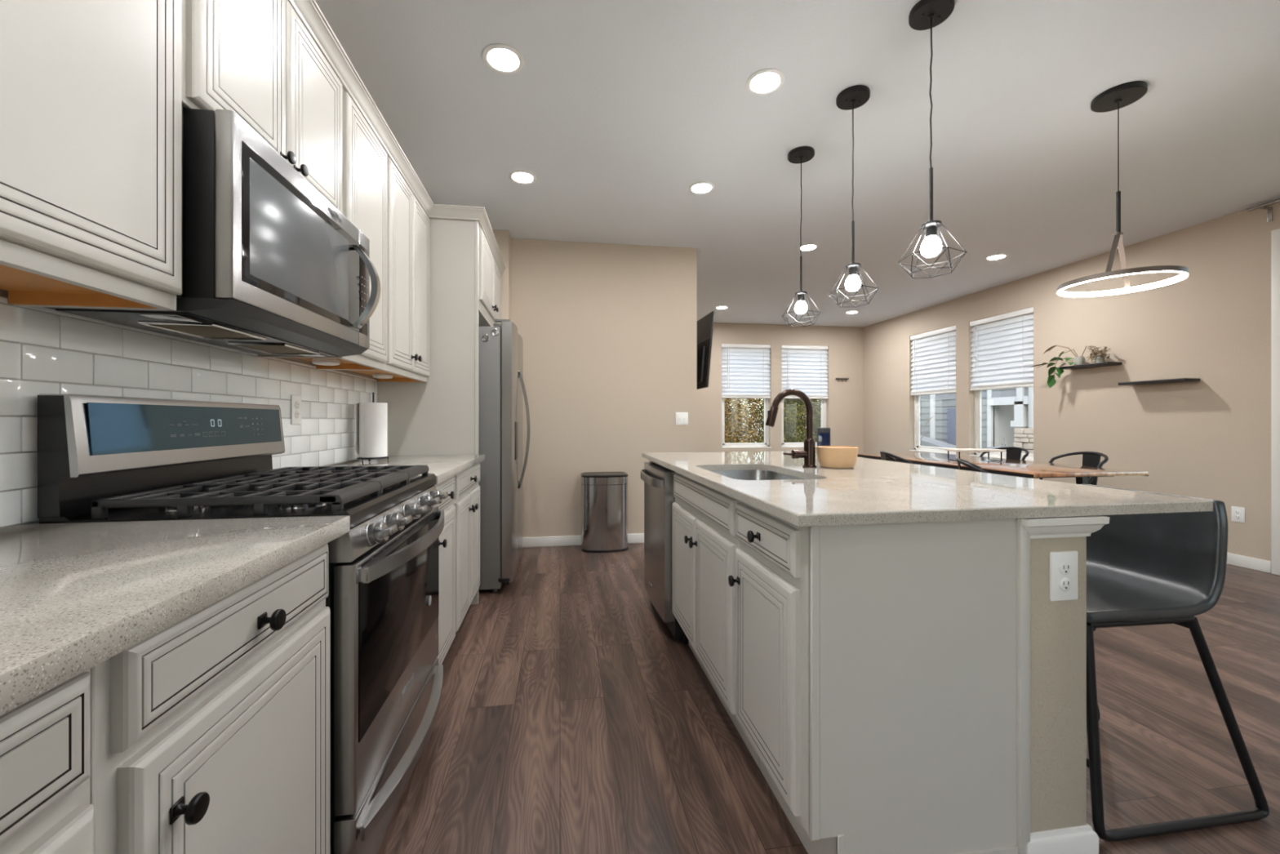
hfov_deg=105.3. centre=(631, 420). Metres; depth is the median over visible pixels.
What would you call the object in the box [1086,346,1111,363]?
potted plant
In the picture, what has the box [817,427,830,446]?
display
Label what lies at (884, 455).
dining chair
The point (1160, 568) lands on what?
bar stool
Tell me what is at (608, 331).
wall
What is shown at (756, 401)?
tree
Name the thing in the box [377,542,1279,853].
floor
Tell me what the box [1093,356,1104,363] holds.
jar
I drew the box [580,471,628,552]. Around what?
trash can
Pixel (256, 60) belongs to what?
upper cabinet
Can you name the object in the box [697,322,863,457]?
wall
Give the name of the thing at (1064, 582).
socket
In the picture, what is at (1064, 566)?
socket
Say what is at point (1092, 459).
dining chair
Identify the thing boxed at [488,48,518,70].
diffuser
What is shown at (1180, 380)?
floating shelf
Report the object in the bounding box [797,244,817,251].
recessed light
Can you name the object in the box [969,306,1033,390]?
window blind
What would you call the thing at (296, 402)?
socket
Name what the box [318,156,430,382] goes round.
upper cabinet
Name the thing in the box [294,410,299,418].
socket
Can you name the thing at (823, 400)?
window
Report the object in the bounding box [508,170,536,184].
recessed light
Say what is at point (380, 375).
puck light
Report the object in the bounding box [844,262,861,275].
socket
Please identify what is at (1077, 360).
plant pot
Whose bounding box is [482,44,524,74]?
recessed light
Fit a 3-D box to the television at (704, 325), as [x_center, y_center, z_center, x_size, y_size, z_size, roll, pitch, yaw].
[0.604,-0.705,5.466,0.250,0.758,1.302,0,0,-8]
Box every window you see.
[721,398,771,448]
[781,398,826,447]
[909,395,955,454]
[968,386,1033,461]
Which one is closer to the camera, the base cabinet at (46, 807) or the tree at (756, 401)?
the base cabinet at (46, 807)
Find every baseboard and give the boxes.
[523,533,644,546]
[1226,552,1271,573]
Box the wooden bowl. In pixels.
[815,445,858,468]
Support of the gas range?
on the floor
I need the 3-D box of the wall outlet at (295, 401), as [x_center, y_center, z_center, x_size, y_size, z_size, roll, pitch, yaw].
[-1.378,-0.042,2.005,0.009,0.118,0.074,0,0,-8]
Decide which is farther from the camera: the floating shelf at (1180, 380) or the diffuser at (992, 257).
the diffuser at (992, 257)
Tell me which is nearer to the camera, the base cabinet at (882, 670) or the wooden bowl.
the base cabinet at (882, 670)
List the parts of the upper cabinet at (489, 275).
door, door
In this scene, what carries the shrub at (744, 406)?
on the ground
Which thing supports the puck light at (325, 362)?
attached to the upper cabinet at (365, 160)
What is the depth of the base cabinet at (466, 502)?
2.54 m
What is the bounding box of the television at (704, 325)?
[697,311,714,389]
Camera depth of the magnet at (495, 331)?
3.17 m
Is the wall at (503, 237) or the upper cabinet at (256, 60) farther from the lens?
the wall at (503, 237)
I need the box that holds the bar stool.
[1080,484,1269,840]
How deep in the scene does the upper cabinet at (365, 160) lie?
2.02 m
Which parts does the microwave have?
plate, filter trim, door, door glass, control glass, handle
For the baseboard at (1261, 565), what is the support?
attached to the wall at (1209, 437)
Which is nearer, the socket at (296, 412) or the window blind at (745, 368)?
the socket at (296, 412)
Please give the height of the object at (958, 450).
0.105 m
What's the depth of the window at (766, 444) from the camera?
8.23 m
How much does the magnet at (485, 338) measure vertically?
0.048 m
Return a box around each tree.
[724,398,821,442]
[783,398,821,442]
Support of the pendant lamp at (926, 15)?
hanging from the ceiling
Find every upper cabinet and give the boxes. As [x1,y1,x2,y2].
[0,0,182,311]
[182,0,342,213]
[257,88,387,370]
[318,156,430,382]
[478,223,501,326]
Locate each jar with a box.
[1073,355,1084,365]
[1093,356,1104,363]
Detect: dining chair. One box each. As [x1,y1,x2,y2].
[880,450,911,463]
[955,457,989,473]
[978,446,1029,460]
[1039,451,1108,484]
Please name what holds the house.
on the ground
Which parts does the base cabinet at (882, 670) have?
knob, knob, drawer, door, panel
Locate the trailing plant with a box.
[1031,345,1098,387]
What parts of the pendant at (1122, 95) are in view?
rod, cord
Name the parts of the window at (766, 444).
sill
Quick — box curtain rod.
[1245,198,1279,222]
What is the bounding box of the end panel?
[376,217,478,604]
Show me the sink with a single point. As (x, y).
(747, 474)
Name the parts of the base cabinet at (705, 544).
door, knob, knob, drawer, door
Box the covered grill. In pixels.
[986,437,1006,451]
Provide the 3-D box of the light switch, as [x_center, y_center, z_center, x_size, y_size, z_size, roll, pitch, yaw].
[0.466,-0.015,4.548,0.118,0.118,0.016,0,0,-8]
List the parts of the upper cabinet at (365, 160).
door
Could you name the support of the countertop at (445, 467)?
on the base cabinet at (466, 502)
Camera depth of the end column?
1.22 m
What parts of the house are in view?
slate panel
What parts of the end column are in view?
skirting, cornice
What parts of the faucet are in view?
lever handle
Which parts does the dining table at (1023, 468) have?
leg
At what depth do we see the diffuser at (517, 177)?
3.24 m
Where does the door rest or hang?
in the wall at (1209, 437)
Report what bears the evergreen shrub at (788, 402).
on the ground
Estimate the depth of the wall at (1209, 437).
4.33 m
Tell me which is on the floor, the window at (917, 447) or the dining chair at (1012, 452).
the dining chair at (1012, 452)
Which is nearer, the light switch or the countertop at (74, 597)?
the countertop at (74, 597)
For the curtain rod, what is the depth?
3.60 m
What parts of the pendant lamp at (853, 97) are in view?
cord, rod, bulb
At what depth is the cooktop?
1.12 m
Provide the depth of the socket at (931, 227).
1.90 m
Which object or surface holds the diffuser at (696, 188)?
attached to the recessed light at (703, 187)
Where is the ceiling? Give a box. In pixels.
[315,0,1279,327]
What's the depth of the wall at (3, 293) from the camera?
2.09 m
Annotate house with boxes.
[920,386,1033,453]
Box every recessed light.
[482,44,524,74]
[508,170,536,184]
[688,181,714,194]
[715,306,728,309]
[746,68,784,95]
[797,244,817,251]
[845,311,857,313]
[985,253,1007,260]
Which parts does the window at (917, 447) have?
sill, sash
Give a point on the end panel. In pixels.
(438, 415)
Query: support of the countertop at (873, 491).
on the base cabinet at (705, 544)
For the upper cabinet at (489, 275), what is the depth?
3.31 m
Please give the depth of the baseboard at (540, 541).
4.38 m
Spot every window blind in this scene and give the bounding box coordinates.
[721,343,770,398]
[781,345,828,398]
[910,325,955,395]
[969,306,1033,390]
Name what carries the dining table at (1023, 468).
on the floor
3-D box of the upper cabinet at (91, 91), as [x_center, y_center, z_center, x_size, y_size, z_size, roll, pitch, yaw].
[-1.019,-0.729,0.561,0.311,1.002,0.887,0,0,-8]
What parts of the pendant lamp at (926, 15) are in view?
rod, cord, bulb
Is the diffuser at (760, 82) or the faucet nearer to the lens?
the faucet
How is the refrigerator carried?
on the floor
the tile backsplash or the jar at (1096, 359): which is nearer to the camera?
the tile backsplash
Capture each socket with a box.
[294,400,299,408]
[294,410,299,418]
[795,290,807,301]
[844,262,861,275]
[920,220,942,237]
[1059,561,1071,574]
[1059,577,1071,591]
[1234,509,1240,514]
[1234,515,1240,519]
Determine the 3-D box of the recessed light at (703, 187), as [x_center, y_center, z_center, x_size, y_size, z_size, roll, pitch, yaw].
[0.483,-1.609,3.387,0.180,0.006,0.180,0,0,-8]
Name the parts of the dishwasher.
handle, door, toe panel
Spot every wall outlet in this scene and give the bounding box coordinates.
[290,395,301,424]
[1049,551,1077,600]
[1231,506,1244,523]
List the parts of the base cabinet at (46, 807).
door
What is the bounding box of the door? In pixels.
[1271,228,1279,575]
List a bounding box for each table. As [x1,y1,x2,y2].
[857,452,1148,484]
[920,435,955,448]
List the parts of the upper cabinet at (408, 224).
door, knob, knob, door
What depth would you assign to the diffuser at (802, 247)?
4.55 m
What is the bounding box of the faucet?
[765,388,816,467]
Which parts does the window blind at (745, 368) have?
ladder cord, rail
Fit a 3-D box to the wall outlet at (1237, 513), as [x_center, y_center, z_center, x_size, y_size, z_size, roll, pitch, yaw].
[4.694,0.730,3.781,0.009,0.118,0.074,0,0,-8]
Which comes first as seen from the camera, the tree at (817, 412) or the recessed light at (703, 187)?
the recessed light at (703, 187)
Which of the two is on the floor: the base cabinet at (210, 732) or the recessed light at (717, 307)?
the base cabinet at (210, 732)
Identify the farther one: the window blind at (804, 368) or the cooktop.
the window blind at (804, 368)
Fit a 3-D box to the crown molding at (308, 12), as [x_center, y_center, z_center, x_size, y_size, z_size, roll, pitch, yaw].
[-0.947,-1.256,2.137,0.342,0.068,3.985,0,0,-8]
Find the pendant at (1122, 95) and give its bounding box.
[1057,80,1188,297]
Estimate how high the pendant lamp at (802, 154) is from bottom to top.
1.037 m
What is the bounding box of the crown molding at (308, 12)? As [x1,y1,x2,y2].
[287,0,506,275]
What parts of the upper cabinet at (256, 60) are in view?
door, knob, knob, door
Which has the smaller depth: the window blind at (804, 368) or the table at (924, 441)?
the window blind at (804, 368)
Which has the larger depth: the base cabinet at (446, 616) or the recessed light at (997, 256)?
the recessed light at (997, 256)
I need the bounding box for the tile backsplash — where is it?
[0,296,377,528]
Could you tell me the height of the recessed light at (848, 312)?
0.006 m
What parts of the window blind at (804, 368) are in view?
ladder cord, rail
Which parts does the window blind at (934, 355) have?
rail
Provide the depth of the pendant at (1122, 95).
2.41 m
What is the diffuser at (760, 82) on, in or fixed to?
attached to the recessed light at (764, 82)
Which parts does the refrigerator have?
door, door, handle, handle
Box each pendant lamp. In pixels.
[782,146,821,326]
[828,84,879,307]
[897,0,967,278]
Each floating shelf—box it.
[1058,361,1121,369]
[1118,377,1199,385]
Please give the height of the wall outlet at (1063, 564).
0.122 m
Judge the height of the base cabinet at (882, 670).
0.892 m
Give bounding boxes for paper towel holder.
[355,392,389,461]
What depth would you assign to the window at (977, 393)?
6.21 m
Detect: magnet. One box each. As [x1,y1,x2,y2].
[481,334,488,342]
[491,328,498,335]
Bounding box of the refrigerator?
[478,319,529,591]
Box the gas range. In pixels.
[37,393,448,853]
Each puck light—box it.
[311,358,340,365]
[373,373,392,378]
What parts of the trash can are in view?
lid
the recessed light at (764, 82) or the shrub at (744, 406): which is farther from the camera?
the shrub at (744, 406)
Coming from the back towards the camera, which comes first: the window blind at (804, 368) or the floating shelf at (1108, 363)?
the window blind at (804, 368)
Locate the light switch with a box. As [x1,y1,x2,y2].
[675,412,688,424]
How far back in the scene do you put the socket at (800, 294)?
2.93 m
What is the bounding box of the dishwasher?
[640,461,688,644]
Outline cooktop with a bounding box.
[39,473,436,528]
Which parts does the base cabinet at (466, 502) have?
door, drawer, knob, knob, door, knob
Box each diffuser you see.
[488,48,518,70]
[512,173,533,182]
[692,183,711,192]
[751,72,779,92]
[800,245,815,250]
[987,255,1004,259]
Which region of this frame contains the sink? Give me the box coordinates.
[708,469,804,479]
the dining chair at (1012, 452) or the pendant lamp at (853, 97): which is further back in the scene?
the dining chair at (1012, 452)
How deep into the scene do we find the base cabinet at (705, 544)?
1.84 m
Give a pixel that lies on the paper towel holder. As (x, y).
(371, 418)
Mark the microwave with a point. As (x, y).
(271, 267)
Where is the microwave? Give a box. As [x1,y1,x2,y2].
[43,106,380,356]
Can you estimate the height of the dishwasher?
0.885 m
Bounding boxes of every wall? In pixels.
[0,288,376,524]
[492,229,511,323]
[511,238,697,537]
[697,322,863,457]
[863,202,1279,560]
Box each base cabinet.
[0,668,93,853]
[89,543,329,853]
[434,476,455,664]
[452,462,479,631]
[672,471,759,767]
[728,500,1030,853]
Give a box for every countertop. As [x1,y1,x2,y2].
[0,515,350,715]
[324,454,484,484]
[641,451,1213,526]
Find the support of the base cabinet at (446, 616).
on the floor
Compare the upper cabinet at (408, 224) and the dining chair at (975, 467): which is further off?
the dining chair at (975, 467)
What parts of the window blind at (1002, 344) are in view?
ladder cord, rail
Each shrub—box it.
[724,398,759,443]
[754,398,812,442]
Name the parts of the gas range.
steel frame, burner, display panel, burner, burner knob, control panel, storage drawer, oven door, burner knob, handle, handle, burner knob, burner knob, burner knob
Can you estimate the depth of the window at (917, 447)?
7.27 m
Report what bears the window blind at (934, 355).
attached to the wall at (1209, 437)
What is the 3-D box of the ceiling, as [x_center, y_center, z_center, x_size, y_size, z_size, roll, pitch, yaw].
[1.701,-1.738,2.566,6.585,0.250,11.280,0,0,-8]
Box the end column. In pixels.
[1021,515,1110,853]
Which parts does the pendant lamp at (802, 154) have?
cord, rod, bulb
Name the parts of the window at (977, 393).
sill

